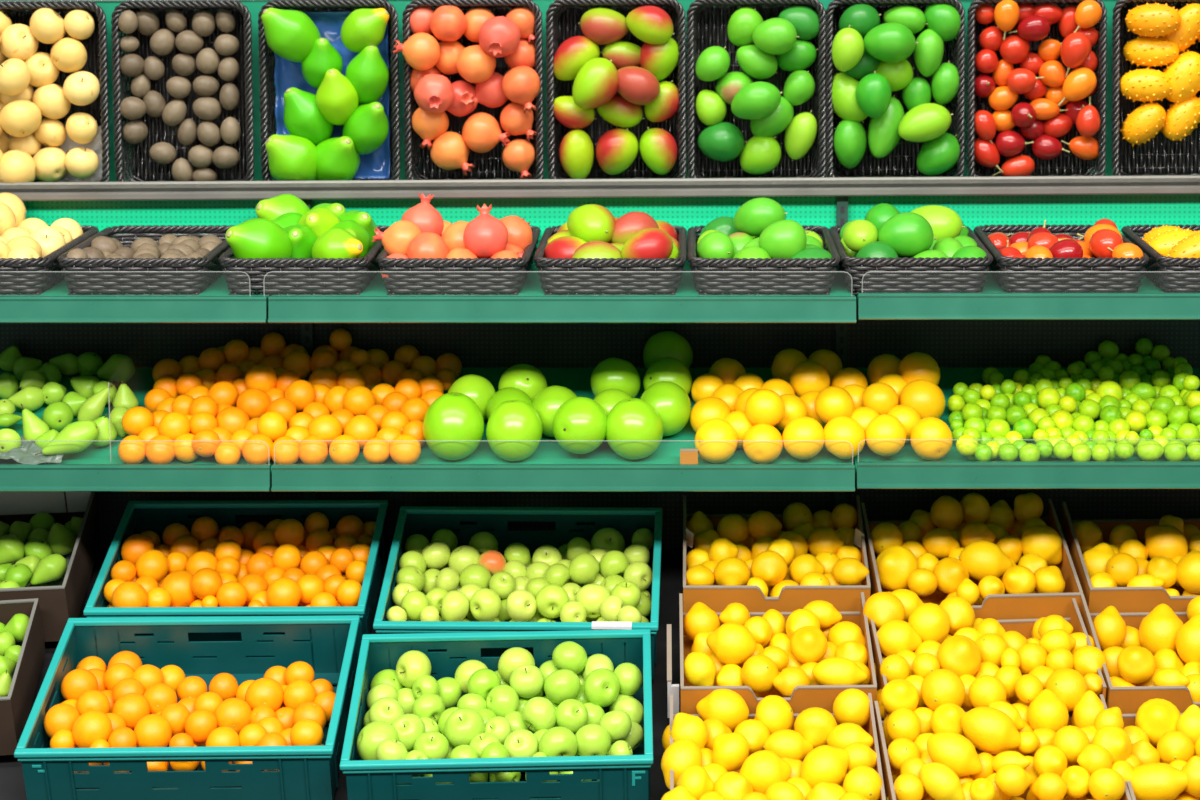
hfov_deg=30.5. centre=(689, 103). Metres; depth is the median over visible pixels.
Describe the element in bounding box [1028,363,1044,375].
lime
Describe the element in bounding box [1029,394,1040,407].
lime
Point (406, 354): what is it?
orange
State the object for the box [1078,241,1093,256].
tamarillo
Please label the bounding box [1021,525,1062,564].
lemon
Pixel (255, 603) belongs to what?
orange
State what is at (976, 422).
lime
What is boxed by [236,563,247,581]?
orange
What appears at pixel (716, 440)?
grapefruit
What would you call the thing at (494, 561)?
apple
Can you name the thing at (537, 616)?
apple
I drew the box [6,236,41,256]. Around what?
apple
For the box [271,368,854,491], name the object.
display shelf
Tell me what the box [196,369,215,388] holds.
orange
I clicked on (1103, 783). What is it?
lemon
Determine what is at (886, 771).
cardboard box
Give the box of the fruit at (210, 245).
[200,241,217,250]
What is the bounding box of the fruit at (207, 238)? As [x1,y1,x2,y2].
[198,235,221,245]
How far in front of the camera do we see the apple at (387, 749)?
4.32 m
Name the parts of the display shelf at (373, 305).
rail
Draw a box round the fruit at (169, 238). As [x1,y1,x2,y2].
[158,234,177,244]
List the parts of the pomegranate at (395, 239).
crown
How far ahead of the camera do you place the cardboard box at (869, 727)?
4.39 m
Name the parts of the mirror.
frame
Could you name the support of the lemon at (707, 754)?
in the cardboard box at (869, 727)
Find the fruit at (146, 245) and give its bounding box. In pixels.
[135,243,159,257]
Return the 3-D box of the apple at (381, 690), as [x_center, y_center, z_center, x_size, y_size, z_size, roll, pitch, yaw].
[-0.641,1.242,4.584,0.067,0.066,0.062,-5,8,-39]
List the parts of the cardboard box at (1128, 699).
panel, panel, panel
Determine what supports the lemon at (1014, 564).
in the cardboard box at (1006, 606)
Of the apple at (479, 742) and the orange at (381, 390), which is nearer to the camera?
the apple at (479, 742)
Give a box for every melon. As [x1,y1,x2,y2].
[1142,225,1184,242]
[1148,228,1199,255]
[1166,232,1199,273]
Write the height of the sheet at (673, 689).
0.147 m
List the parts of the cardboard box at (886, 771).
panel, panel, panel, panel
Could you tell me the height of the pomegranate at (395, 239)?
0.092 m
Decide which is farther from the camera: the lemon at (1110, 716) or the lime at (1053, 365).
the lime at (1053, 365)
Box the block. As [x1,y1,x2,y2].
[680,449,697,463]
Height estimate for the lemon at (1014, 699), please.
0.064 m
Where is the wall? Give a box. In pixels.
[0,194,1199,548]
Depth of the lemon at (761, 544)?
4.99 m
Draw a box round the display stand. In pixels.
[0,549,682,799]
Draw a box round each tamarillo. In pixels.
[987,232,1010,237]
[989,233,1010,247]
[997,240,1008,250]
[1000,247,1021,256]
[1009,232,1029,243]
[1010,241,1027,251]
[1012,254,1024,257]
[1025,245,1052,261]
[1027,220,1051,241]
[1028,232,1062,248]
[1049,239,1082,257]
[1055,234,1082,239]
[1077,224,1122,243]
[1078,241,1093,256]
[1089,229,1122,257]
[1093,219,1117,228]
[1107,243,1142,258]
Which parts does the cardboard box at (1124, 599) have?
panel, panel, panel, panel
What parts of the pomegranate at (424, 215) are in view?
crown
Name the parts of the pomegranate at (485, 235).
crown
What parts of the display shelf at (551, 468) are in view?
rail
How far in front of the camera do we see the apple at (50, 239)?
4.85 m
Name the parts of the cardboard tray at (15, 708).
panel, panel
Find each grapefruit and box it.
[690,397,730,431]
[691,374,724,402]
[695,418,737,462]
[709,358,745,383]
[711,384,742,411]
[723,410,753,447]
[733,373,763,390]
[735,388,759,410]
[743,424,782,463]
[745,389,784,425]
[760,379,794,395]
[771,349,807,383]
[775,394,806,430]
[782,417,824,458]
[789,361,829,397]
[800,391,825,426]
[808,349,841,384]
[814,386,853,423]
[824,416,864,458]
[831,368,867,388]
[843,384,864,408]
[850,407,878,444]
[861,383,898,414]
[865,414,905,455]
[867,354,900,384]
[877,374,907,404]
[887,405,920,442]
[898,352,939,385]
[898,379,944,418]
[910,417,952,459]
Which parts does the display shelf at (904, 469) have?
rail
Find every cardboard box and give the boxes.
[670,693,885,799]
[679,592,876,713]
[683,496,870,612]
[861,499,1082,619]
[869,598,1106,720]
[874,701,1131,799]
[1060,502,1199,612]
[1079,594,1199,713]
[1100,694,1182,799]
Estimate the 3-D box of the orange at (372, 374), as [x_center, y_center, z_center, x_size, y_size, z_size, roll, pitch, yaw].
[-0.738,0.631,5.064,0.062,0.063,0.063,-4,7,-35]
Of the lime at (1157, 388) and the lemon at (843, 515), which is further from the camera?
the lemon at (843, 515)
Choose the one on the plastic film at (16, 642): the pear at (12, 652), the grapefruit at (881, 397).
the pear at (12, 652)
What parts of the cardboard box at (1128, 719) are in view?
panel, panel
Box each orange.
[44,703,79,737]
[50,729,75,747]
[61,669,97,699]
[62,699,76,707]
[72,710,111,747]
[76,656,106,671]
[76,690,109,714]
[77,747,102,772]
[88,668,107,690]
[90,739,109,747]
[100,690,114,712]
[103,579,124,603]
[104,663,133,690]
[106,713,125,731]
[107,651,142,670]
[108,727,136,747]
[111,560,135,581]
[112,581,147,606]
[112,678,144,702]
[112,693,149,729]
[118,435,145,463]
[121,534,153,564]
[122,406,153,435]
[132,664,163,690]
[134,714,171,746]
[135,550,168,581]
[135,576,158,591]
[138,426,159,444]
[141,531,160,546]
[143,683,176,714]
[144,388,170,412]
[145,435,174,463]
[147,587,170,606]
[147,762,168,770]
[152,359,182,381]
[152,410,168,427]
[153,375,178,397]
[154,544,169,556]
[155,397,174,412]
[158,412,189,440]
[160,570,197,606]
[160,665,185,693]
[160,703,189,735]
[163,523,189,546]
[167,551,187,573]
[169,733,193,746]
[170,535,199,558]
[170,744,199,770]
[171,394,193,414]
[174,433,198,461]
[176,372,202,394]
[177,676,206,699]
[178,697,196,713]
[179,356,200,373]
[184,732,205,746]
[185,385,208,398]
[185,709,217,741]
[186,551,217,574]
[189,395,217,416]
[189,599,201,606]
[190,412,217,434]
[191,516,217,542]
[191,568,222,599]
[192,429,219,456]
[194,691,222,712]
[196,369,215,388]
[198,348,224,372]
[199,538,218,555]
[201,595,217,606]
[201,761,232,770]
[206,726,239,746]
[207,381,238,405]
[209,673,237,700]
[212,427,231,442]
[214,441,240,463]
[214,698,251,734]
[215,363,243,382]
[215,403,230,417]
[215,540,241,560]
[216,406,249,434]
[216,526,228,539]
[216,556,239,576]
[216,581,247,606]
[217,346,227,363]
[219,526,243,546]
[219,572,237,584]
[223,339,248,363]
[230,429,253,455]
[232,377,246,394]
[233,761,262,770]
[236,359,255,376]
[236,388,270,419]
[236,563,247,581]
[236,680,254,700]
[239,549,253,563]
[239,573,267,604]
[239,723,266,745]
[240,521,264,549]
[242,434,272,463]
[244,418,258,434]
[245,364,276,391]
[245,678,282,710]
[246,347,267,364]
[246,552,273,575]
[248,600,263,606]
[250,705,275,723]
[251,591,268,606]
[252,530,278,551]
[256,544,277,556]
[257,411,286,441]
[257,717,283,732]
[257,732,286,745]
[261,332,285,355]
[261,355,283,368]
[263,567,284,586]
[263,666,286,684]
[265,519,282,532]
[266,388,284,401]
[266,577,300,606]
[268,398,295,423]
[271,436,298,463]
[272,544,300,570]
[274,367,289,375]
[275,371,300,390]
[275,519,304,546]
[275,707,294,728]
[279,685,287,708]
[279,728,292,745]
[280,344,307,358]
[282,568,304,581]
[283,351,310,378]
[283,679,315,709]
[284,425,308,443]
[284,661,314,684]
[285,380,315,411]
[288,412,313,428]
[290,719,322,745]
[292,702,326,728]
[297,545,308,556]
[297,574,323,603]
[297,601,307,606]
[299,435,327,463]
[300,551,327,573]
[301,531,307,545]
[303,402,329,417]
[304,512,328,534]
[306,529,332,551]
[308,367,338,387]
[308,414,341,447]
[310,350,337,371]
[310,592,336,606]
[311,679,333,695]
[312,345,338,360]
[313,383,330,403]
[313,691,335,721]
[315,564,341,581]
[317,545,336,563]
[324,386,348,413]
[324,574,345,599]
[328,528,337,542]
[329,329,351,350]
[329,435,359,463]
[330,548,354,572]
[331,409,353,434]
[332,360,356,374]
[333,534,357,548]
[336,515,363,538]
[336,579,361,605]
[337,369,365,388]
[338,346,359,369]
[343,386,374,415]
[344,415,377,448]
[346,560,366,583]
[349,349,369,368]
[349,543,369,563]
[357,535,372,546]
[358,364,382,389]
[363,437,389,463]
[363,521,375,536]
[365,404,388,430]
[367,349,388,369]
[371,383,394,404]
[375,427,401,444]
[380,410,409,433]
[381,361,406,385]
[382,392,407,410]
[389,434,420,463]
[394,345,419,368]
[394,378,421,398]
[397,369,423,382]
[400,397,428,421]
[402,420,425,445]
[410,356,436,376]
[418,376,443,395]
[420,389,442,405]
[436,353,461,377]
[436,369,456,390]
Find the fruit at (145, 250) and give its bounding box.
[132,248,158,257]
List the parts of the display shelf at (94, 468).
rail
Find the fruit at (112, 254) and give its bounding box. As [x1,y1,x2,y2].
[105,253,121,258]
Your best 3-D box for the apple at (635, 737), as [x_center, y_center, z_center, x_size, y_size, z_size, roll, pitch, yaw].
[-0.125,1.293,4.494,0.059,0.061,0.063,4,7,32]
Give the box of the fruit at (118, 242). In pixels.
[111,238,122,247]
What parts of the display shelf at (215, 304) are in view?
rail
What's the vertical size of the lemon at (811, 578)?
0.062 m
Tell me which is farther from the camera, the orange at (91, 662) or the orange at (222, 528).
the orange at (222, 528)
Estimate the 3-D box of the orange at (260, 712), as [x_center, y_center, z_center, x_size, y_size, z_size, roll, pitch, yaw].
[-0.877,1.264,4.516,0.056,0.055,0.055,3,7,29]
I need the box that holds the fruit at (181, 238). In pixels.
[172,236,194,244]
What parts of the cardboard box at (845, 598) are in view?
panel, panel, panel, panel, panel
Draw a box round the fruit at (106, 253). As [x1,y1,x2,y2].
[102,251,111,256]
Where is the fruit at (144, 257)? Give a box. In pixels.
[136,256,152,258]
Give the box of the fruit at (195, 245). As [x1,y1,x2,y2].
[179,239,200,250]
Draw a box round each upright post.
[301,199,316,517]
[834,196,847,507]
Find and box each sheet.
[0,492,90,514]
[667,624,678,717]
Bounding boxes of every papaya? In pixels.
[225,218,292,270]
[255,194,309,220]
[272,212,302,227]
[283,225,316,258]
[298,208,340,237]
[310,203,345,216]
[312,228,362,270]
[330,220,370,257]
[338,210,376,249]
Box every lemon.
[661,739,701,788]
[661,786,696,799]
[662,724,669,750]
[670,713,707,748]
[676,765,713,799]
[683,602,719,640]
[684,652,716,685]
[686,511,713,543]
[686,548,709,568]
[686,564,714,584]
[691,631,713,655]
[694,529,720,551]
[696,689,748,730]
[699,791,725,799]
[700,560,716,584]
[700,748,712,766]
[703,718,731,750]
[703,763,727,784]
[706,623,755,664]
[709,538,738,562]
[710,654,725,685]
[712,732,748,771]
[714,557,749,584]
[714,771,752,799]
[716,664,744,685]
[717,514,748,543]
[719,603,750,625]
[734,719,769,755]
[735,543,751,560]
[738,643,763,667]
[740,750,791,794]
[741,655,778,692]
[741,792,769,799]
[742,534,755,550]
[744,559,753,584]
[744,616,771,645]
[747,510,781,539]
[747,577,767,596]
[751,536,773,558]
[751,550,787,586]
[754,695,793,734]
[755,672,782,697]
[758,646,788,671]
[762,609,785,636]
[763,729,812,759]
[765,781,803,799]
[766,538,794,565]
[768,633,790,652]
[770,580,798,596]
[772,667,810,696]
[773,531,783,539]
[778,531,807,558]
[782,757,802,778]
[783,502,812,530]
[784,565,793,580]
[785,653,802,667]
[786,609,819,639]
[786,777,812,799]
[788,554,824,584]
[790,626,827,663]
[792,522,815,550]
[794,707,836,748]
[799,662,820,684]
[800,572,829,584]
[801,745,849,786]
[803,600,841,627]
[806,782,845,799]
[807,527,843,556]
[812,510,836,530]
[812,657,867,684]
[815,551,839,573]
[817,641,836,662]
[820,622,838,640]
[824,572,840,584]
[826,723,873,748]
[828,621,864,646]
[831,503,857,528]
[831,557,868,584]
[833,688,869,726]
[835,527,857,547]
[835,640,867,664]
[836,546,861,561]
[839,791,867,799]
[843,742,876,771]
[843,766,881,799]
[854,661,870,684]
[863,592,905,631]
[871,522,902,554]
[876,546,917,590]
[876,689,889,719]
[877,620,921,656]
[880,654,909,682]
[880,679,918,713]
[882,714,891,745]
[886,708,920,741]
[887,738,919,770]
[889,763,899,783]
[891,589,923,621]
[894,773,923,799]
[896,650,918,675]
[898,521,922,543]
[900,757,925,778]
[902,540,926,558]
[905,675,925,707]
[907,568,937,595]
[908,603,949,642]
[909,510,935,537]
[912,653,939,677]
[913,707,933,734]
[914,640,940,657]
[914,733,932,753]
[917,553,938,571]
[920,750,932,762]
[920,762,963,799]
[921,669,964,710]
[921,789,928,799]
[922,528,959,558]
[925,795,934,799]
[926,731,982,776]
[930,495,963,531]
[931,703,964,735]
[933,557,968,593]
[937,635,980,676]
[939,596,974,634]
[946,592,973,605]
[947,531,961,557]
[948,547,970,576]
[954,627,981,641]
[955,521,966,530]
[956,578,979,604]
[958,521,995,547]
[959,541,1012,579]
[959,775,973,783]
[960,493,989,523]
[960,674,975,707]
[961,707,1020,753]
[961,782,971,799]
[969,675,1006,707]
[969,778,995,799]
[970,752,995,779]
[972,618,983,628]
[974,661,999,677]
[975,633,1007,667]
[976,618,1005,636]
[978,575,1004,599]
[978,593,1004,604]
[985,500,1014,531]
[986,523,1008,543]
[986,773,1011,799]
[988,701,1023,729]
[991,751,1030,771]
[994,665,1021,697]
[994,763,1031,795]
[996,535,1022,562]
[999,558,1015,580]
[1001,647,1019,667]
[1002,565,1035,593]
[1002,631,1027,650]
[1008,519,1023,538]
[1008,695,1018,703]
[1009,748,1026,755]
[1010,797,1024,799]
[1011,703,1028,723]
[1014,493,1042,522]
[1015,674,1042,702]
[1017,643,1046,673]
[1017,699,1029,705]
[1018,553,1047,572]
[1018,719,1033,732]
[1018,731,1039,753]
[1019,517,1046,537]
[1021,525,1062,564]
[1024,756,1038,786]
[1026,790,1063,799]
[1027,638,1040,644]
[1027,689,1068,732]
[1029,665,1053,689]
[1029,772,1067,799]
[1031,617,1045,638]
[1031,728,1054,754]
[1033,745,1066,775]
[1034,566,1064,592]
[1038,615,1072,637]
[1039,629,1075,654]
[1045,668,1087,711]
[1046,648,1073,670]
[1052,725,1089,763]
[1061,766,1089,797]
[1064,795,1088,799]
[1067,763,1079,767]
[1070,632,1093,654]
[1073,645,1106,676]
[1073,690,1103,727]
[1074,521,1102,552]
[1077,744,1112,774]
[1080,726,1096,743]
[1082,543,1114,577]
[1084,673,1102,694]
[1088,768,1125,799]
[1090,572,1116,586]
[1092,725,1131,763]
[1093,606,1126,649]
[1094,707,1123,730]
[1102,646,1123,677]
[1105,553,1138,586]
[1107,543,1118,553]
[1109,524,1136,547]
[1110,676,1136,686]
[1110,760,1133,783]
[1117,646,1155,683]
[1119,538,1147,559]
[1120,626,1141,648]
[1123,726,1149,743]
[1125,754,1141,767]
[1127,574,1163,586]
[1131,740,1159,764]
[1131,763,1187,799]
[1134,557,1148,574]
[1135,698,1180,745]
[1136,669,1159,685]
[1139,603,1183,655]
[1145,524,1187,558]
[1146,556,1176,587]
[1152,668,1189,685]
[1154,648,1183,669]
[1157,731,1193,763]
[1159,515,1183,533]
[1165,588,1179,595]
[1170,760,1186,795]
[1172,556,1181,586]
[1174,792,1199,799]
[1175,613,1199,663]
[1176,552,1199,593]
[1177,704,1199,744]
[1179,661,1199,675]
[1181,756,1199,797]
[1182,590,1199,595]
[1184,524,1199,552]
[1186,674,1199,701]
[1187,533,1199,551]
[1187,595,1199,619]
[1195,736,1199,756]
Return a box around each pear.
[0,343,21,371]
[0,373,18,398]
[0,399,14,414]
[0,413,21,426]
[0,428,20,452]
[0,521,9,536]
[0,534,24,564]
[0,563,13,581]
[0,580,19,587]
[0,622,4,632]
[0,631,14,655]
[0,655,16,675]
[0,670,11,696]
[3,613,29,641]
[4,563,31,586]
[4,645,21,667]
[8,386,44,410]
[9,521,32,542]
[11,554,40,578]
[13,357,43,379]
[18,370,45,388]
[21,404,49,440]
[24,539,51,559]
[26,554,66,586]
[28,528,48,540]
[29,513,53,531]
[31,429,58,448]
[35,420,98,454]
[38,363,61,382]
[42,382,67,404]
[42,401,72,431]
[45,353,78,375]
[46,520,76,554]
[62,392,86,416]
[64,521,76,535]
[68,376,99,398]
[70,515,82,535]
[77,352,102,375]
[77,384,112,420]
[92,414,116,445]
[93,354,134,382]
[93,381,116,404]
[109,406,128,437]
[112,380,138,408]
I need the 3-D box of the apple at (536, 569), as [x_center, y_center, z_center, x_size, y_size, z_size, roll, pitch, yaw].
[-0.339,1.064,4.960,0.063,0.062,0.059,-1,6,-10]
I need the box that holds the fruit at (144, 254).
[135,253,155,257]
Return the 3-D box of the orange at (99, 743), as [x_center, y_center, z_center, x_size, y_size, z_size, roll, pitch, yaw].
[-1.175,1.286,4.379,0.041,0.041,0.042,-2,6,-22]
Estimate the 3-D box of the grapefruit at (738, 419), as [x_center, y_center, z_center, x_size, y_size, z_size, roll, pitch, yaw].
[0.108,0.714,4.818,0.080,0.081,0.083,1,6,9]
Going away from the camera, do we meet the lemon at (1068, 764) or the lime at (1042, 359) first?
the lemon at (1068, 764)
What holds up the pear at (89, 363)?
on the display shelf at (94, 468)
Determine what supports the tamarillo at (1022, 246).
in the wicker basket at (1125, 276)
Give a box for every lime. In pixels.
[947,394,964,411]
[948,411,964,426]
[950,419,962,429]
[952,427,965,443]
[953,382,967,396]
[956,434,977,455]
[962,389,980,404]
[962,403,982,420]
[962,427,980,442]
[964,416,985,431]
[967,443,979,460]
[968,383,982,398]
[974,444,992,460]
[976,399,990,409]
[979,432,992,443]
[980,385,995,400]
[982,367,998,384]
[982,407,987,418]
[983,418,991,431]
[986,418,1010,438]
[986,441,1000,458]
[987,405,1006,420]
[988,371,1003,384]
[990,393,1009,410]
[991,384,1001,393]
[992,435,1008,444]
[998,443,1017,460]
[1000,379,1016,393]
[1005,393,1013,405]
[1006,405,1026,425]
[1006,431,1022,443]
[1012,440,1026,457]
[1013,369,1029,385]
[1013,382,1022,394]
[1013,391,1030,406]
[1013,418,1035,441]
[1019,443,1040,460]
[1021,384,1037,393]
[1022,403,1038,417]
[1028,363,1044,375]
[1028,408,1049,429]
[1029,372,1043,385]
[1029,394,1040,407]
[1033,429,1048,442]
[1035,355,1051,365]
[1035,378,1053,393]
[1035,439,1052,457]
[1037,387,1060,409]
[1037,416,1055,429]
[1038,368,1055,379]
[1044,361,1061,370]
[1045,403,1061,416]
[1046,427,1061,435]
[1046,435,1064,457]
[1050,379,1059,388]
[1050,410,1073,429]
[1053,440,1072,459]
[1054,369,1068,380]
[1056,387,1065,397]
[1059,376,1072,387]
[1059,396,1076,412]
[1060,426,1074,439]
[1065,383,1085,401]
[1065,434,1082,447]
[1067,363,1081,375]
[1070,374,1083,382]
[1070,401,1080,413]
[1071,430,1088,442]
[1071,443,1090,460]
[1072,412,1080,418]
[1072,414,1094,431]
[1073,361,1086,369]
[1076,378,1091,389]
[1078,399,1100,419]
[1081,369,1096,379]
[1084,351,1101,367]
[1084,389,1094,399]
[1084,441,1096,458]
[1085,393,1101,402]
[1085,430,1094,440]
[1090,361,1104,376]
[1090,378,1102,392]
[1091,430,1109,443]
[1091,443,1109,460]
[1094,420,1108,430]
[1096,381,1122,400]
[1098,340,1118,358]
[1098,366,1113,381]
[1098,395,1119,409]
[1100,358,1111,365]
[1100,405,1121,422]
[1104,441,1117,459]
[1106,359,1123,374]
[1106,430,1115,442]
[1108,418,1129,433]
[1112,373,1119,383]
[1114,440,1133,459]
[1115,353,1128,360]
[1115,429,1128,442]
[1119,370,1140,389]
[1119,399,1131,409]
[1119,407,1131,419]
[1120,360,1131,371]
[1122,388,1129,398]
[1124,393,1140,404]
[1125,410,1146,432]
[1125,431,1139,445]
[1128,354,1143,365]
[1130,365,1147,376]
[1130,382,1155,399]
[1132,399,1150,413]
[1133,437,1145,454]
[1135,338,1152,355]
[1136,440,1163,460]
[1139,429,1152,439]
[1140,374,1153,385]
[1141,354,1152,364]
[1143,359,1160,375]
[1145,398,1154,409]
[1145,409,1167,428]
[1148,425,1162,437]
[1151,345,1169,362]
[1151,370,1170,386]
[1151,396,1175,415]
[1152,435,1168,447]
[1153,386,1161,398]
[1158,385,1179,397]
[1160,427,1176,440]
[1162,357,1174,371]
[1164,440,1186,460]
[1167,366,1173,373]
[1167,405,1189,424]
[1167,422,1180,430]
[1170,395,1185,405]
[1172,357,1187,367]
[1173,372,1188,390]
[1174,362,1192,374]
[1176,423,1199,446]
[1180,388,1196,397]
[1183,375,1199,390]
[1183,391,1191,404]
[1186,391,1199,408]
[1186,442,1199,460]
[1189,405,1199,425]
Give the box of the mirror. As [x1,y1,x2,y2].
[0,0,1199,200]
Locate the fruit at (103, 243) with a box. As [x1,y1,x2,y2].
[90,236,117,252]
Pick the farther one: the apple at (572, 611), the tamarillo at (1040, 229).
the tamarillo at (1040, 229)
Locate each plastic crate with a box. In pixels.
[14,615,359,799]
[83,500,387,657]
[340,629,652,799]
[373,506,662,679]
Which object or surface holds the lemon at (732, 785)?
on the lemon
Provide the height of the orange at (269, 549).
0.057 m
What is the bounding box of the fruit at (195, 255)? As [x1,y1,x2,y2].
[187,252,202,258]
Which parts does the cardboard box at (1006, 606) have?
panel, panel, panel, panel, panel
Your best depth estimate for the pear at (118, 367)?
5.06 m
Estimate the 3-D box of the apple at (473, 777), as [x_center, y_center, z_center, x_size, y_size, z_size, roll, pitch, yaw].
[-0.437,1.347,4.403,0.066,0.067,0.065,6,8,43]
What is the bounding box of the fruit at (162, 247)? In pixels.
[157,243,171,258]
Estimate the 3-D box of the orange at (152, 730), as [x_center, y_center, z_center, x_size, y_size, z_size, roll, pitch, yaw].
[-1.085,1.273,4.443,0.076,0.076,0.075,-4,7,-33]
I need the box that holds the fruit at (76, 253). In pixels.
[66,248,87,258]
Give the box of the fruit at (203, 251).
[193,248,209,255]
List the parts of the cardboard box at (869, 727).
panel, panel, panel, panel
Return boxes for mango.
[544,236,586,270]
[547,230,570,242]
[557,222,567,231]
[567,204,614,242]
[572,241,622,270]
[610,211,658,243]
[611,243,628,270]
[621,228,673,258]
[653,243,678,270]
[656,221,677,239]
[670,236,678,247]
[697,230,719,245]
[697,231,733,258]
[699,217,738,236]
[729,232,752,258]
[733,197,787,235]
[733,246,770,270]
[742,237,758,248]
[758,220,808,258]
[791,248,831,270]
[805,230,823,247]
[805,244,821,248]
[806,235,822,248]
[839,220,853,238]
[841,237,854,256]
[843,219,877,251]
[856,241,897,273]
[864,203,899,231]
[878,212,936,257]
[911,205,964,239]
[914,250,947,284]
[929,239,937,249]
[933,237,962,257]
[950,246,986,273]
[954,235,976,246]
[959,222,968,235]
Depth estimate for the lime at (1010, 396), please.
4.96 m
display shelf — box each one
[0,274,271,322]
[0,368,305,491]
[268,259,855,322]
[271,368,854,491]
[853,368,1199,488]
[854,271,1199,319]
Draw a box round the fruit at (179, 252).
[160,248,185,257]
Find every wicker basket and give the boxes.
[0,225,98,294]
[57,225,233,294]
[218,225,389,294]
[376,225,540,294]
[533,225,686,294]
[687,225,839,294]
[829,225,992,293]
[973,224,1148,292]
[1121,224,1199,292]
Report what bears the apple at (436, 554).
in the plastic crate at (425, 521)
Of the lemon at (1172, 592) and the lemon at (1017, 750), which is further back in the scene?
the lemon at (1172, 592)
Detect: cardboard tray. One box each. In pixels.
[0,492,100,641]
[0,598,45,755]
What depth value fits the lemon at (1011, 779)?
4.20 m
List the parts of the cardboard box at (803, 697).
panel, panel, panel, panel, panel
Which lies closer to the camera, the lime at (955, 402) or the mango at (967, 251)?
the mango at (967, 251)
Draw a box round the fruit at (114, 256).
[109,255,124,258]
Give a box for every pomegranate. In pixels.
[372,220,421,255]
[380,253,412,281]
[401,193,443,235]
[407,232,448,258]
[441,248,477,281]
[442,220,450,233]
[442,221,468,250]
[463,203,507,257]
[491,250,522,270]
[500,215,531,249]
[504,244,523,253]
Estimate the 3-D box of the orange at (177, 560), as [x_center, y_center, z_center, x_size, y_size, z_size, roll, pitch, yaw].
[-1.161,1.042,4.977,0.057,0.056,0.058,5,8,38]
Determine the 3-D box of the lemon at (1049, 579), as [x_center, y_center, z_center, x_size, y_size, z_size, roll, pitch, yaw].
[0.793,1.057,4.861,0.070,0.068,0.074,-3,7,-24]
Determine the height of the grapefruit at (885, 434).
0.090 m
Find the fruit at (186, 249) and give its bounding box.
[168,243,193,255]
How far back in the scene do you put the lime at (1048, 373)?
5.05 m
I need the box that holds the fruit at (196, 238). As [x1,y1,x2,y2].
[189,235,199,241]
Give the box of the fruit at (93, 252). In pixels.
[82,247,104,258]
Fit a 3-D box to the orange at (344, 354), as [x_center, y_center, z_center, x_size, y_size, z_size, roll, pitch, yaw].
[-0.789,0.601,5.136,0.064,0.066,0.067,-1,6,-11]
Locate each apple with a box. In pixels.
[0,192,25,226]
[0,202,15,234]
[0,227,30,239]
[0,236,8,242]
[0,240,9,258]
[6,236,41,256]
[7,245,39,270]
[17,218,47,230]
[29,226,65,257]
[51,218,82,238]
[54,226,72,243]
[357,721,398,759]
[363,709,369,726]
[367,683,397,708]
[369,697,403,723]
[370,669,405,690]
[376,739,407,759]
[386,606,406,620]
[391,714,425,750]
[392,582,417,606]
[396,565,424,591]
[396,650,430,688]
[397,688,415,713]
[399,551,426,573]
[401,590,429,620]
[404,534,428,553]
[406,750,428,776]
[412,675,438,698]
[412,693,444,723]
[413,731,448,758]
[420,606,439,620]
[421,569,439,594]
[421,717,439,732]
[422,541,450,569]
[423,774,453,783]
[426,587,447,614]
[431,529,457,552]
[435,568,459,591]
[437,677,461,708]
[438,707,459,735]
[440,590,468,620]
[444,707,484,746]
[446,743,454,758]
[448,545,479,575]
[450,745,478,773]
[455,660,487,693]
[457,693,486,710]
[459,564,491,588]
[459,583,481,611]
[467,611,479,621]
[467,668,500,699]
[469,532,497,554]
[469,732,500,757]
[469,773,487,781]
[470,588,501,621]
[477,550,505,575]
[477,708,495,723]
[481,742,508,773]
[484,716,511,743]
[486,685,518,716]
[489,571,515,598]
[489,772,520,781]
[494,670,509,685]
[496,598,511,621]
[498,647,534,682]
[503,560,526,577]
[503,729,538,756]
[504,543,529,565]
[504,711,530,731]
[506,590,536,621]
[509,664,543,697]
[514,576,529,590]
[517,696,533,711]
[522,697,555,731]
[525,772,558,781]
[526,561,549,579]
[526,577,550,598]
[528,609,546,621]
[532,545,561,565]
[532,752,546,756]
[534,689,543,696]
[534,729,547,751]
[536,584,568,617]
[536,618,555,621]
[538,726,577,756]
[539,660,559,689]
[544,563,569,586]
[544,669,580,703]
[544,696,558,706]
[552,641,586,673]
[556,699,587,732]
[557,559,573,582]
[558,543,567,559]
[559,771,591,780]
[560,601,586,621]
[562,583,580,601]
[566,537,590,560]
[568,553,598,584]
[574,685,588,703]
[575,584,609,617]
[575,724,610,755]
[577,672,584,684]
[582,654,613,679]
[584,668,619,706]
[584,702,604,724]
[586,617,598,621]
[588,548,606,570]
[589,571,604,584]
[590,528,624,552]
[597,616,605,621]
[599,550,628,577]
[599,710,631,741]
[600,595,624,621]
[601,575,624,594]
[609,693,633,711]
[610,740,632,754]
[611,581,640,606]
[613,697,643,723]
[614,663,641,695]
[617,605,641,621]
[623,543,649,563]
[623,561,652,591]
[623,721,643,750]
[632,528,653,549]
[635,592,650,616]
[641,615,648,621]
[642,590,650,599]
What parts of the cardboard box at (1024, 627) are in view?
panel, panel, panel, panel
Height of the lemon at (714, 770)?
0.075 m
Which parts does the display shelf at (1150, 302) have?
rail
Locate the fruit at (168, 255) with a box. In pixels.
[161,253,180,258]
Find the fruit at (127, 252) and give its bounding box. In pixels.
[113,247,135,258]
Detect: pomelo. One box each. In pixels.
[423,392,483,459]
[448,374,494,419]
[486,387,531,419]
[486,400,541,460]
[498,364,547,400]
[531,386,576,436]
[552,397,606,453]
[591,358,640,397]
[593,388,630,415]
[606,398,663,459]
[640,381,690,435]
[643,331,692,368]
[643,357,691,394]
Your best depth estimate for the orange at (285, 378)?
4.98 m
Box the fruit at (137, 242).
[130,237,157,250]
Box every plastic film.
[0,436,63,464]
[6,532,72,586]
[11,641,22,678]
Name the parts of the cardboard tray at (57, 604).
panel, panel, panel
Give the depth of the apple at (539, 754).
4.34 m

